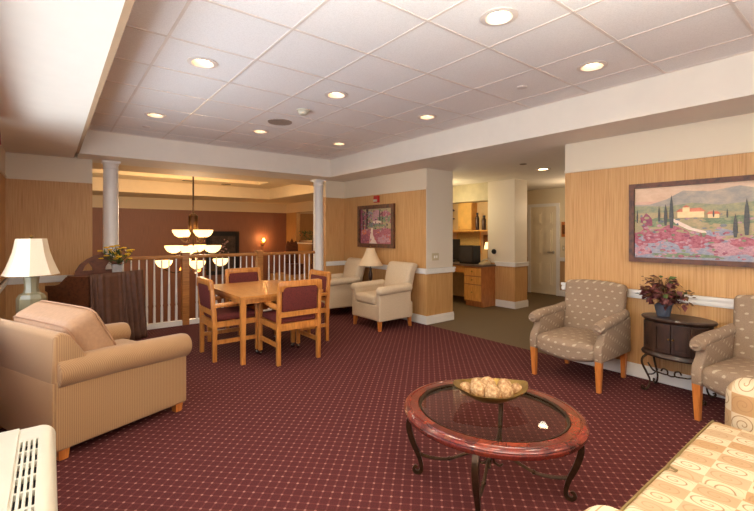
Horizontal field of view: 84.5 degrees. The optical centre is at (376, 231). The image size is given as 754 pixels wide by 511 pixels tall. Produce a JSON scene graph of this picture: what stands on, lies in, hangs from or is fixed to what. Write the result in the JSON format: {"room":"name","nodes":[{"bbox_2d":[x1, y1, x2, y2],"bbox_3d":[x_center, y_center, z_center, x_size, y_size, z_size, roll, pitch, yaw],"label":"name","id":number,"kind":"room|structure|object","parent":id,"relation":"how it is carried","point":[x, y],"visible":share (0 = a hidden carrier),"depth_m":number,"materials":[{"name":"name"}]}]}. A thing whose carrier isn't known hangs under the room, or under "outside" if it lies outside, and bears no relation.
{"room":"care facility","nodes":[
{"label":"care facility","id":0,"kind":"room"},
{"bbox_2d":[0,145,4,318],"bbox_3d":[-1.784,-0.003,1.434,0.150,2.900,9.660,0,0,-38],"label":"wall","id":1,"kind":"structure","parent":0,"point":[2,151],"depth_m":4.85,"materials":[{"name":"brown wood"}]},
{"bbox_2d":[0,425,57,510],"bbox_3d":[-1.226,1.114,1.221,0.453,0.586,1.135,0,0,-38],"label":"wall heater","id":2,"kind":"object","parent":1,"relation":"attached to","point":[28,468],"visible":1,"depth_m":1.45,"materials":[{"name":"white plastic"}]},
{"bbox_2d":[8,437,39,510],"bbox_3d":[-1.105,0.838,1.299,0.070,0.021,0.909,0,0,-38],"label":"grille","id":3,"kind":"object","parent":2,"relation":"attached to","point":[24,460],"depth_m":1.41,"materials":[{"name":"white plastic"}]},
{"bbox_2d":[0,261,733,308],"bbox_3d":[0.554,0.620,3.185,5.690,0.085,9.520,0,0,-38],"label":"trim","id":4,"kind":"structure","parent":1,"relation":"attached to","point":[728,303],"depth_m":4.87,"materials":[{"name":"white wood"}]},
{"bbox_2d":[0,148,753,197],"bbox_3d":[0.302,-0.680,2.987,5.050,0.030,9.520,0,0,-38],"label":"trim","id":5,"kind":"structure","parent":1,"relation":"attached to","point":[752,149],"depth_m":4.39,"materials":[{"name":"beige paint"}]},
{"bbox_2d":[5,152,91,320],"bbox_3d":[-4.336,-0.003,5.521,0.895,2.900,0.200,0,0,-38],"label":"wall","id":6,"kind":"structure","parent":0,"point":[60,213],"depth_m":5.44,"materials":[{"name":"brown wood"}]},
{"bbox_2d":[92,195,285,323],"bbox_3d":[-7.123,1.297,11.797,9.800,6.100,0.150,0,0,-38],"label":"wall","id":7,"kind":"structure","parent":0,"point":[146,225],"depth_m":12.54,"materials":[{"name":"brown paint"}]},
{"bbox_2d":[206,231,238,274],"bbox_3d":[-4.965,0.677,13.355,1.040,1.380,0.070,0,0,-38],"label":"framed picture","id":8,"kind":"object","parent":7,"relation":"attached to","point":[228,240],"visible":0.71,"depth_m":13.36,"materials":[{"name":"black glass"}]},
{"bbox_2d":[286,201,312,270],"bbox_3d":[-1.210,1.297,12.328,0.150,6.100,6.630,0,0,-38],"label":"wall","id":9,"kind":"structure","parent":0,"point":[293,210],"depth_m":14.21,"materials":[{"name":"brown wood"}]},
{"bbox_3d":[-0.944,0.380,12.015,0.220,0.035,5.650,0,0,-38],"label":"trim","id":10,"kind":"structure","parent":9,"relation":"attached to","visible":0},
{"bbox_2d":[299,230,312,242],"bbox_3d":[-2.253,0.147,13.684,0.326,0.428,1.118,0,0,-38],"label":"plant","id":11,"kind":"object","parent":10,"relation":"on","point":[311,237],"visible":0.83,"depth_m":13.67,"materials":[{"name":"green plant"}]},
{"bbox_2d":[300,212,312,239],"bbox_3d":[-0.444,-0.103,12.931,1.800,3.300,6.630,0,0,-38],"label":"wall","id":12,"kind":"structure","parent":0,"point":[306,218],"depth_m":15.27,"materials":[{"name":"brown wood"}]},
{"bbox_2d":[323,181,343,273],"bbox_3d":[-0.885,-0.003,8.238,0.420,2.900,0.200,0,0,-38],"label":"wall","id":13,"kind":"structure","parent":0,"point":[333,208],"depth_m":8.13,"materials":[{"name":"brown wood"}]},
{"bbox_2d":[0,292,724,510],"bbox_3d":[2.006,1.507,4.411,9.790,0.120,9.950,0,0,-38],"label":"floor","id":14,"kind":"structure","parent":0,"point":[308,432],"depth_m":3.05,"materials":[{"name":"red carpet"}]},
{"bbox_2d":[0,318,191,460],"bbox_3d":[-2.191,1.042,3.234,1.052,0.810,0.987,0,0,29],"label":"armchair","id":15,"kind":"object","parent":14,"relation":"on","point":[46,378],"visible":0.88,"depth_m":2.82,"materials":[{"name":"beige fabric"}]},
{"bbox_2d":[13,300,116,351],"bbox_3d":[-2.304,0.735,3.052,0.822,0.418,0.351,0,0,29],"label":"lumbar pillow","id":16,"kind":"object","parent":15,"relation":"on","point":[84,325],"visible":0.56,"depth_m":2.87,"materials":[{"name":"beige fabric"}]},
{"bbox_2d":[114,339,134,344],"bbox_3d":[-2.142,1.027,3.322,0.680,0.190,0.620,0,0,29],"label":"seat cushion","id":17,"kind":"object","parent":15,"relation":"on","point":[118,341],"depth_m":3.57,"materials":[{"name":"beige fabric"}]},
{"bbox_2d":[45,253,146,340],"bbox_3d":[-3.609,0.855,5.405,0.788,1.175,0.808,0,0,12],"label":"piano","id":18,"kind":"object","parent":14,"relation":"on","point":[116,297],"visible":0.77,"depth_m":5.22,"materials":[{"name":"brown wood"}]},
{"bbox_2d":[97,245,134,272],"bbox_3d":[-3.397,0.354,5.413,0.420,0.374,0.381,0,0,-38],"label":"flower vase","id":19,"kind":"object","parent":18,"relation":"on","point":[117,254],"visible":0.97,"depth_m":5.40,"materials":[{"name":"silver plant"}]},
{"bbox_2d":[90,270,146,340],"bbox_3d":[-3.293,0.979,5.338,0.086,0.925,0.813,0,0,19],"label":"drape","id":20,"kind":"object","parent":18,"relation":"hanging from","point":[117,297],"depth_m":5.35,"materials":[{"name":"brown fabric"}]},
{"bbox_2d":[101,160,120,268],"bbox_3d":[-3.771,0.227,5.877,0.260,2.440,0.260,0,0,-38],"label":"column","id":21,"kind":"structure","parent":14,"relation":"on","point":[110,168],"depth_m":5.80,"materials":[{"name":"white paint"}]},
{"bbox_2d":[120,250,314,329],"bbox_3d":[-2.449,0.884,6.918,3.190,1.125,0.120,0,0,-38],"label":"railing","id":22,"kind":"object","parent":14,"relation":"on","point":[258,254],"visible":0.46,"depth_m":6.45,"materials":[{"name":"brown wood"}]},
{"bbox_2d":[196,277,258,362],"bbox_3d":[-1.765,0.991,4.955,0.607,0.912,0.546,0,0,-38],"label":"dining chair","id":23,"kind":"object","parent":14,"relation":"on","point":[210,312],"visible":0.8,"depth_m":4.77,"materials":[{"name":"brown wood"}]},
{"bbox_2d":[225,267,273,336],"bbox_3d":[-1.806,0.991,5.924,0.546,0.912,0.607,0,0,-38],"label":"dining chair","id":24,"kind":"object","parent":14,"relation":"on","point":[233,275],"visible":0.37,"depth_m":6.07,"materials":[{"name":"brown wood"}]},
{"bbox_2d":[207,280,322,364],"bbox_3d":[-1.470,1.076,5.295,1.030,0.742,1.310,0,0,-38],"label":"dining table","id":25,"kind":"object","parent":14,"relation":"on","point":[243,293],"visible":0.5,"depth_m":4.81,"materials":[{"name":"brown wood"}]},
{"bbox_2d":[258,279,321,366],"bbox_3d":[-1.023,0.991,4.824,0.546,0.912,0.607,0,0,-38],"label":"dining chair","id":26,"kind":"object","parent":14,"relation":"on","point":[298,301],"visible":0.99,"depth_m":4.62,"materials":[{"name":"brown wood"}]},
{"bbox_2d":[273,269,330,346],"bbox_3d":[-1.011,0.991,5.555,0.607,0.912,0.546,0,0,-38],"label":"dining chair","id":27,"kind":"object","parent":14,"relation":"on","point":[325,276],"visible":0.43,"depth_m":5.51,"materials":[{"name":"brown wood"}]},
{"bbox_2d":[311,179,325,270],"bbox_3d":[-1.125,0.227,7.960,0.260,2.440,0.260,0,0,-38],"label":"column","id":28,"kind":"structure","parent":14,"relation":"on","point":[318,257],"depth_m":7.88,"materials":[{"name":"white paint"}]},
{"bbox_2d":[321,257,365,312],"bbox_3d":[-0.667,0.966,7.503,0.875,0.962,0.785,0,0,-30],"label":"armchair","id":29,"kind":"object","parent":14,"relation":"on","point":[340,290],"visible":0.51,"depth_m":7.19,"materials":[{"name":"fabric"}]},
{"bbox_2d":[350,261,417,331],"bbox_3d":[0.142,0.966,6.501,0.875,0.962,0.785,0,0,-38],"label":"armchair","id":30,"kind":"object","parent":14,"relation":"on","point":[380,300],"visible":1,"depth_m":6.29,"materials":[{"name":"fabric"}]},
{"bbox_2d":[356,290,375,304],"bbox_3d":[0.034,1.007,6.416,0.580,0.180,0.480,0,0,-38],"label":"seat cushion","id":31,"kind":"object","parent":30,"relation":"on","point":[363,297],"depth_m":6.27,"materials":[{"name":"beige fabric"}]},
{"bbox_2d":[464,266,494,307],"bbox_3d":[2.000,1.062,8.150,0.465,0.770,0.426,0,0,-38],"label":"base cabinet","id":32,"kind":"object","parent":14,"relation":"on","point":[479,282],"visible":0.99,"depth_m":8.00,"materials":[{"name":"brown wood"}]},
{"bbox_2d":[453,262,495,272],"bbox_3d":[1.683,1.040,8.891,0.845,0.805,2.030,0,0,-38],"label":"countertop","id":33,"kind":"structure","parent":32,"relation":"on","point":[459,266],"depth_m":8.24,"materials":[{"name":"brown wood"}]},
{"bbox_2d":[453,239,459,261],"bbox_3d":[1.629,0.395,8.957,0.180,0.480,0.460,0,0,-38],"label":"screen","id":34,"kind":"object","parent":33,"relation":"on","point":[456,242],"visible":0.29,"depth_m":8.80,"materials":[{"name":"black plastic"}]},
{"bbox_2d":[458,245,479,263],"bbox_3d":[1.867,0.455,8.336,0.273,0.360,0.370,0,0,-38],"label":"computer monitor","id":35,"kind":"object","parent":33,"relation":"on","point":[467,254],"visible":0.93,"depth_m":8.21,"materials":[{"name":"black plastic"}]},
{"bbox_2d":[479,258,490,264],"bbox_3d":[2.090,0.575,8.046,0.207,0.121,0.140,0,0,-38],"label":"desk phone","id":36,"kind":"object","parent":33,"relation":"on","point":[481,262],"visible":1,"depth_m":8.02,"materials":[{"name":"beige plastic"}]},
{"bbox_2d":[484,242,487,260],"bbox_3d":[2.285,0.425,8.544,0.160,0.420,0.160,0,0,-38],"label":"task lamp","id":37,"kind":"object","parent":33,"relation":"on","point":[486,243],"visible":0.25,"depth_m":8.51,"materials":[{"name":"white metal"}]},
{"bbox_2d":[404,380,588,510],"bbox_3d":[0.668,1.241,2.441,1.036,0.413,0.980,0,0,35],"label":"coffee table","id":38,"kind":"object","parent":14,"relation":"on","point":[574,438],"visible":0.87,"depth_m":2.19,"materials":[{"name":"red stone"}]},
{"bbox_2d":[453,378,527,403],"bbox_3d":[0.700,0.987,2.562,0.466,0.113,0.348,0,0,0],"label":"decorative bowl","id":39,"kind":"object","parent":38,"relation":"on","point":[524,384],"visible":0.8,"depth_m":2.48,"materials":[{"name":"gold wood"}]},
{"bbox_2d":[459,382,470,395],"bbox_3d":[0.556,0.981,2.592,0.084,0.084,0.084,0,0,-38],"label":"decorative ball","id":40,"kind":"object","parent":39,"relation":"in","point":[465,386],"visible":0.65,"depth_m":2.57,"materials":[{"name":"beige"}]},
{"bbox_2d":[470,377,480,383],"bbox_3d":[0.641,0.974,2.652,0.084,0.084,0.084,0,0,-38],"label":"decorative ball","id":41,"kind":"object","parent":39,"relation":"in","point":[475,378],"visible":0.31,"depth_m":2.64,"materials":[{"name":"beige"}]},
{"bbox_2d":[470,380,486,396],"bbox_3d":[0.626,0.968,2.547,0.108,0.108,0.108,0,0,-38],"label":"decorative ball","id":42,"kind":"object","parent":39,"relation":"in","point":[478,387],"visible":0.71,"depth_m":2.51,"materials":[{"name":"beige"}]},
{"bbox_2d":[481,376,495,384],"bbox_3d":[0.701,0.966,2.622,0.100,0.100,0.100,0,0,-38],"label":"decorative ball","id":43,"kind":"object","parent":39,"relation":"in","point":[487,380],"visible":0.43,"depth_m":2.60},
{"bbox_2d":[484,384,501,397],"bbox_3d":[0.701,0.981,2.517,0.110,0.110,0.110,0,0,-38],"label":"decorative ball","id":44,"kind":"object","parent":39,"relation":"in","point":[492,390],"visible":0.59,"depth_m":2.48,"materials":[{"name":"beige"}]},
{"bbox_2d":[497,378,511,385],"bbox_3d":[0.806,0.971,2.617,0.088,0.088,0.088,0,0,-38],"label":"decorative ball","id":45,"kind":"object","parent":39,"relation":"in","point":[501,381],"visible":0.42,"depth_m":2.60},
{"bbox_2d":[498,383,513,397],"bbox_3d":[0.783,0.978,2.532,0.100,0.100,0.100,0,0,-38],"label":"decorative ball","id":46,"kind":"object","parent":39,"relation":"in","point":[507,391],"visible":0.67,"depth_m":2.50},
{"bbox_2d":[511,383,521,392],"bbox_3d":[0.861,0.971,2.562,0.072,0.072,0.072,0,0,-38],"label":"decorative ball","id":47,"kind":"object","parent":39,"relation":"in","point":[516,387],"visible":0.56,"depth_m":2.54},
{"bbox_2d":[529,279,630,393],"bbox_3d":[2.050,0.978,4.171,0.785,0.939,0.746,0,0,-38],"label":"accent armchair","id":48,"kind":"object","parent":14,"relation":"on","point":[593,321],"visible":1,"depth_m":4.14,"materials":[{"name":"beige fabric"}]},
{"bbox_2d":[584,378,753,510],"bbox_3d":[1.498,1.017,1.347,1.850,0.860,1.004,0,0,-38],"label":"sofa","id":49,"kind":"object","parent":14,"relation":"on","point":[714,471],"visible":1,"depth_m":1.68,"materials":[{"name":"fabric"}]},
{"bbox_2d":[624,470,753,510],"bbox_3d":[1.171,1.057,1.202,0.690,0.189,0.800,0,0,-38],"label":"seat cushion","id":50,"kind":"object","parent":49,"relation":"on","point":[668,490],"depth_m":1.52,"materials":[{"name":"fabric"}]},
{"bbox_2d":[667,422,753,502],"bbox_3d":[1.715,1.057,1.630,0.690,0.189,0.800,0,0,-38],"label":"seat cushion","id":51,"kind":"object","parent":49,"relation":"on","point":[720,456],"depth_m":1.76,"materials":[{"name":"fabric"}]},
{"bbox_2d":[641,312,717,405],"bbox_3d":[2.684,1.105,3.704,0.407,0.681,0.581,0,0,-38],"label":"side table","id":52,"kind":"object","parent":14,"relation":"on","point":[666,338],"visible":0.81,"depth_m":3.61,"materials":[{"name":"brown wood"}]},
{"bbox_2d":[637,275,695,316],"bbox_3d":[2.590,0.576,3.719,0.380,0.375,0.472,0,0,12],"label":"potted plant","id":53,"kind":"object","parent":52,"relation":"on","point":[663,300],"visible":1,"depth_m":3.72,"materials":[{"name":"brown plant"}]},
{"bbox_2d":[689,295,753,420],"bbox_3d":[2.904,0.978,3.078,0.785,0.939,0.746,0,0,-30],"label":"accent armchair","id":54,"kind":"object","parent":14,"relation":"on","point":[724,355],"visible":0.94,"depth_m":3.22,"materials":[{"name":"beige fabric"}]},
{"bbox_3d":[-3.133,1.147,3.770,0.500,0.600,0.500,0,0,-38],"label":"end table","id":55,"kind":"object","parent":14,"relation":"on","visible":0},
{"bbox_2d":[1,235,59,313],"bbox_3d":[-3.125,0.437,3.751,0.384,0.820,0.384,0,0,32],"label":"table lamp","id":56,"kind":"object","parent":55,"relation":"on","point":[30,259],"visible":0.8,"depth_m":3.67,"materials":[{"name":"white fabric"}]},
{"bbox_3d":[-0.111,1.174,7.141,0.410,0.545,0.410,0,0,-38],"label":"side table","id":57,"kind":"object","parent":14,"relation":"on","visible":0},
{"bbox_2d":[358,246,382,280],"bbox_3d":[-0.111,0.571,7.141,0.430,0.660,0.430,0,0,-38],"label":"table lamp","id":58,"kind":"object","parent":57,"relation":"on","point":[370,258],"visible":0.85,"depth_m":7.04,"materials":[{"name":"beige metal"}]},
{"bbox_2d":[0,0,753,203],"bbox_3d":[-1.045,-1.423,6.177,12.400,0.860,16.200,0,0,-38],"label":"ceiling","id":59,"kind":"structure","parent":0,"point":[53,53],"depth_m":4.32,"materials":[{"name":"paint"}]},
{"bbox_2d":[76,0,134,153],"bbox_3d":[-1.218,-0.996,1.981,0.032,0.018,8.280,0,0,-38],"label":"trim","id":60,"kind":"structure","parent":59,"relation":"attached to","point":[128,4],"depth_m":2.36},
{"bbox_2d":[155,176,227,273],"bbox_3d":[-4.074,-0.377,9.201,1.168,2.552,1.168,0,0,13],"label":"chandelier","id":61,"kind":"object","parent":59,"relation":"hanging from","point":[193,230],"visible":0.82,"depth_m":9.10,"materials":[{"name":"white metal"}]},
{"bbox_2d":[344,168,425,315],"bbox_3d":[0.230,-0.003,7.650,0.605,2.900,2.503,0,0,-38],"label":"wall","id":62,"kind":"structure","parent":0,"point":[410,206],"depth_m":6.99,"materials":[{"name":"beige wood"}]},
{"bbox_2d":[357,203,394,247],"bbox_3d":[-0.030,-0.101,7.454,0.044,0.765,1.050,0,0,-38],"label":"painting","id":63,"kind":"object","parent":62,"relation":"attached to","point":[375,223],"visible":1,"depth_m":7.42,"materials":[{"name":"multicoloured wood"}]},
{"bbox_2d":[373,196,379,202],"bbox_3d":[-0.015,-0.583,7.420,0.065,0.120,0.120,0,0,-38],"label":"fire alarm","id":64,"kind":"object","parent":62,"relation":"attached to","point":[376,198],"visible":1,"depth_m":7.39,"materials":[{"name":"red plastic"}]},
{"bbox_2d":[401,313,425,324],"bbox_3d":[0.052,1.382,7.374,0.016,0.130,2.315,0,0,-38],"label":"baseboard","id":65,"kind":"structure","parent":62,"relation":"attached to","point":[417,318],"depth_m":6.59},
{"bbox_2d":[88,0,753,158],"bbox_3d":[0.251,-1.340,3.137,3.715,0.060,8.280,0,0,-38],"label":"ceiling","id":66,"kind":"structure","parent":0,"point":[362,25],"depth_m":3.17,"materials":[{"name":"tile"}]},
{"bbox_2d":[144,112,166,117],"bbox_3d":[-2.480,-1.320,4.646,0.222,0.040,0.222,0,0,-38],"label":"recessed light","id":67,"kind":"object","parent":66,"relation":"in","point":[150,114],"visible":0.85,"depth_m":4.68,"materials":[{"name":"white glass"}]},
{"bbox_2d":[187,57,217,68],"bbox_3d":[-1.348,-1.320,3.208,0.222,0.040,0.222,0,0,-38],"label":"recessed light","id":68,"kind":"object","parent":66,"relation":"in","point":[200,62],"visible":0.94,"depth_m":3.24,"materials":[{"name":"white glass"}]},
{"bbox_2d":[251,129,268,133],"bbox_3d":[-1.522,-1.320,5.401,0.222,0.040,0.222,0,0,-38],"label":"recessed light","id":69,"kind":"object","parent":66,"relation":"in","point":[260,131],"visible":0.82,"depth_m":5.44,"materials":[{"name":"white glass"}]},
{"bbox_2d":[268,119,291,125],"bbox_3d":[-1.156,-1.306,4.944,0.284,0.008,0.284,0,0,-38],"label":"ceiling speaker","id":70,"kind":"object","parent":66,"relation":"attached to","point":[282,122],"visible":1,"depth_m":4.95},
{"bbox_2d":[297,108,309,115],"bbox_3d":[-0.793,-1.284,4.467,0.140,0.052,0.140,0,0,-38],"label":"smoke detector","id":71,"kind":"object","parent":66,"relation":"attached to","point":[302,111],"visible":1,"depth_m":4.43,"materials":[{"name":"white plastic"}]},
{"bbox_2d":[325,91,347,98],"bbox_3d":[-0.390,-1.320,3.963,0.222,0.040,0.222,0,0,-38],"label":"recessed light","id":72,"kind":"object","parent":66,"relation":"in","point":[331,94],"visible":0.92,"depth_m":4.00,"materials":[{"name":"white glass"}]},
{"bbox_2d":[332,142,345,144],"bbox_3d":[-0.563,-1.320,6.155,0.222,0.040,0.222,0,0,-38],"label":"recessed light","id":73,"kind":"object","parent":66,"relation":"in","point":[333,143],"visible":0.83,"depth_m":6.19,"materials":[{"name":"white glass"}]},
{"bbox_2d":[88,0,753,159],"bbox_3d":[0.251,-1.311,3.137,3.715,0.010,8.280,0,0,-38],"label":"grid","id":74,"kind":"structure","parent":66,"relation":"attached to","point":[730,2],"depth_m":3.32,"materials":[{"name":"white metal"}]},
{"bbox_2d":[417,114,436,119],"bbox_3d":[0.569,-1.320,4.718,0.222,0.040,0.222,0,0,-38],"label":"recessed light","id":75,"kind":"object","parent":66,"relation":"in","point":[423,116],"visible":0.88,"depth_m":4.76,"materials":[{"name":"white glass"}]},
{"bbox_2d":[480,7,517,26],"bbox_3d":[0.742,-1.320,2.525,0.222,0.040,0.222,0,0,-38],"label":"recessed light","id":76,"kind":"object","parent":66,"relation":"in","point":[500,16],"visible":0.98,"depth_m":2.55,"materials":[{"name":"white glass"}]},
{"bbox_2d":[517,85,526,88],"bbox_3d":[1.312,-1.304,3.757,0.090,0.012,0.090,0,0,-38],"label":"cap","id":77,"kind":"object","parent":66,"relation":"attached to","point":[522,86],"visible":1,"depth_m":3.74,"materials":[{"name":"white plastic"}]},
{"bbox_2d":[577,60,607,71],"bbox_3d":[1.701,-1.320,3.280,0.222,0.040,0.222,0,0,-38],"label":"recessed light","id":78,"kind":"object","parent":66,"relation":"in","point":[591,66],"visible":0.95,"depth_m":3.31,"materials":[{"name":"white glass"}]},
{"bbox_2d":[426,168,452,315],"bbox_3d":[1.008,0.227,6.661,0.605,2.440,0.011,0,0,-38],"label":"wall","id":79,"kind":"structure","parent":0,"point":[439,183],"depth_m":6.65,"materials":[{"name":"beige paint"}]},
{"bbox_2d":[432,253,438,260],"bbox_3d":[0.928,0.397,6.581,0.150,0.116,0.016,0,0,-38],"label":"light switch","id":80,"kind":"object","parent":79,"relation":"attached to","point":[435,256],"visible":1,"depth_m":6.58,"materials":[{"name":"plastic"}]},
{"bbox_2d":[426,312,453,324],"bbox_3d":[1.016,1.382,6.650,0.636,0.130,0.016,0,0,-38],"label":"baseboard","id":81,"kind":"structure","parent":79,"relation":"attached to","point":[432,319],"depth_m":6.63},
{"bbox_2d":[453,202,487,296],"bbox_3d":[1.996,0.227,9.291,0.130,2.440,1.869,0,0,-38],"label":"wall","id":82,"kind":"structure","parent":0,"point":[482,207],"depth_m":9.29,"materials":[{"name":"beige paint"}]},
{"bbox_2d":[458,202,476,229],"bbox_3d":[1.964,-0.336,9.055,0.209,0.585,0.380,0,0,-38],"label":"upper cabinet","id":83,"kind":"object","parent":82,"relation":"attached to","point":[467,212],"visible":0.98,"depth_m":8.96,"materials":[{"name":"brown wood"}]},
{"bbox_2d":[457,231,480,253],"bbox_3d":[2.017,0.230,9.135,0.030,0.475,0.660,0,0,-38],"label":"bulletin board","id":84,"kind":"object","parent":82,"relation":"attached to","point":[474,238],"visible":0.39,"depth_m":9.09,"materials":[{"name":"brown wood"}]},
{"bbox_2d":[453,182,487,203],"bbox_3d":[1.796,-0.813,9.133,0.380,0.360,1.870,0,0,-38],"label":"soffit","id":85,"kind":"object","parent":82,"relation":"attached to","point":[478,192],"depth_m":8.65,"materials":[{"name":"beige paint"}]},
{"bbox_2d":[453,230,487,232],"bbox_3d":[1.834,-0.008,9.131,0.318,0.060,1.800,0,0,-38],"label":"wall shelf","id":86,"kind":"object","parent":82,"relation":"attached to","point":[454,231],"visible":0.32,"depth_m":8.90,"materials":[{"name":"brown wood"}]},
{"bbox_2d":[475,213,478,229],"bbox_3d":[2.118,-0.219,8.756,0.080,0.360,0.080,0,0,-38],"label":"jar","id":87,"kind":"object","parent":86,"relation":"on","point":[477,214],"visible":1,"depth_m":8.72,"materials":[{"name":"black ceramic"}]},
{"bbox_2d":[482,215,485,229],"bbox_3d":[2.223,-0.189,8.622,0.090,0.300,0.090,0,0,-38],"label":"jar","id":88,"kind":"object","parent":86,"relation":"on","point":[483,218],"visible":1,"depth_m":8.58,"materials":[{"name":"black ceramic"}]},
{"bbox_2d":[483,235,487,248],"bbox_3d":[2.310,0.217,8.768,0.023,0.300,0.140,0,0,-38],"label":"picture frame","id":89,"kind":"object","parent":82,"relation":"attached to","point":[485,237],"visible":0.43,"depth_m":8.79,"materials":[{"name":"brown wood"}]},
{"bbox_2d":[488,179,526,301],"bbox_3d":[2.560,0.227,8.156,0.412,2.440,0.610,0,0,-38],"label":"wall pier","id":90,"kind":"object","parent":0,"point":[507,199],"visible":0.79,"depth_m":7.97,"materials":[{"name":"beige paint"}]},
{"bbox_2d":[495,299,527,308],"bbox_3d":[2.624,1.382,8.073,0.450,0.130,0.440,0,0,-38],"label":"baseboard","id":91,"kind":"object","parent":90,"relation":"attached to","point":[501,303],"visible":1,"depth_m":7.92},
{"bbox_2d":[527,187,564,294],"bbox_3d":[4.448,0.197,9.101,0.150,2.500,5.600,0,0,-38],"label":"wall","id":92,"kind":"structure","parent":0,"point":[555,195],"depth_m":9.48,"materials":[{"name":"beige paint"}]},
{"bbox_2d":[494,257,564,266],"bbox_3d":[3.543,0.620,8.325,2.234,0.085,5.300,0,0,-38],"label":"trim","id":93,"kind":"structure","parent":92,"relation":"attached to","point":[507,264],"depth_m":7.93,"materials":[{"name":"white wood"}]},
{"bbox_2d":[528,203,559,295],"bbox_3d":[3.865,0.397,9.664,0.070,2.100,0.785,0,0,-38],"label":"door","id":94,"kind":"structure","parent":92,"relation":"in","point":[543,219],"depth_m":9.65,"materials":[{"name":"white wood"}]},
{"bbox_2d":[560,290,564,296],"bbox_3d":[4.414,1.382,9.011,0.016,0.130,5.300,0,0,-38],"label":"baseboard","id":95,"kind":"structure","parent":92,"relation":"attached to","point":[562,292],"depth_m":9.31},
{"bbox_2d":[561,222,564,236],"bbox_3d":[4.210,-0.053,9.271,0.015,0.340,0.180,0,0,-38],"label":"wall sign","id":96,"kind":"object","parent":92,"relation":"attached to","point":[562,223],"visible":0.36,"depth_m":9.31,"materials":[{"name":"brown wood"}]},
{"bbox_2d":[565,113,753,374],"bbox_3d":[3.766,-0.003,2.831,0.200,2.900,4.990,0,0,-38],"label":"wall","id":97,"kind":"structure","parent":0,"point":[596,201],"depth_m":4.12,"materials":[{"name":"beige wood"}]},
{"bbox_2d":[574,358,725,398],"bbox_3d":[3.681,1.382,2.764,0.016,0.130,4.990,0,0,-38],"label":"baseboard","id":98,"kind":"structure","parent":97,"relation":"attached to","point":[633,369],"depth_m":4.04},
{"bbox_2d":[629,175,753,267],"bbox_3d":[2.989,-0.088,3.619,0.044,0.770,1.430,0,0,-38],"label":"landscape painting","id":99,"kind":"object","parent":97,"relation":"attached to","point":[707,221],"visible":1,"depth_m":3.76,"materials":[{"name":"multicoloured paint"}]},
{"bbox_3d":[-3.974,4.397,10.222,12.800,0.100,7.020,0,0,-38],"label":"floor","id":100,"kind":"structure","parent":0,"visible":0},
{"bbox_2d":[270,271,307,308],"bbox_3d":[-2.188,2.797,12.277,1.350,3.100,1.600,0,0,-38],"label":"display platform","id":101,"kind":"object","parent":100,"relation":"on","point":[306,272],"visible":0.14,"depth_m":11.84,"materials":[{"name":"brown wood"}]},
{"bbox_2d":[285,239,303,274],"bbox_3d":[-2.449,0.724,12.326,0.440,1.046,0.440,0,0,-38],"label":"chair","id":102,"kind":"object","parent":101,"relation":"on","point":[290,246],"visible":0.96,"depth_m":12.36,"materials":[{"name":"brown wood"}]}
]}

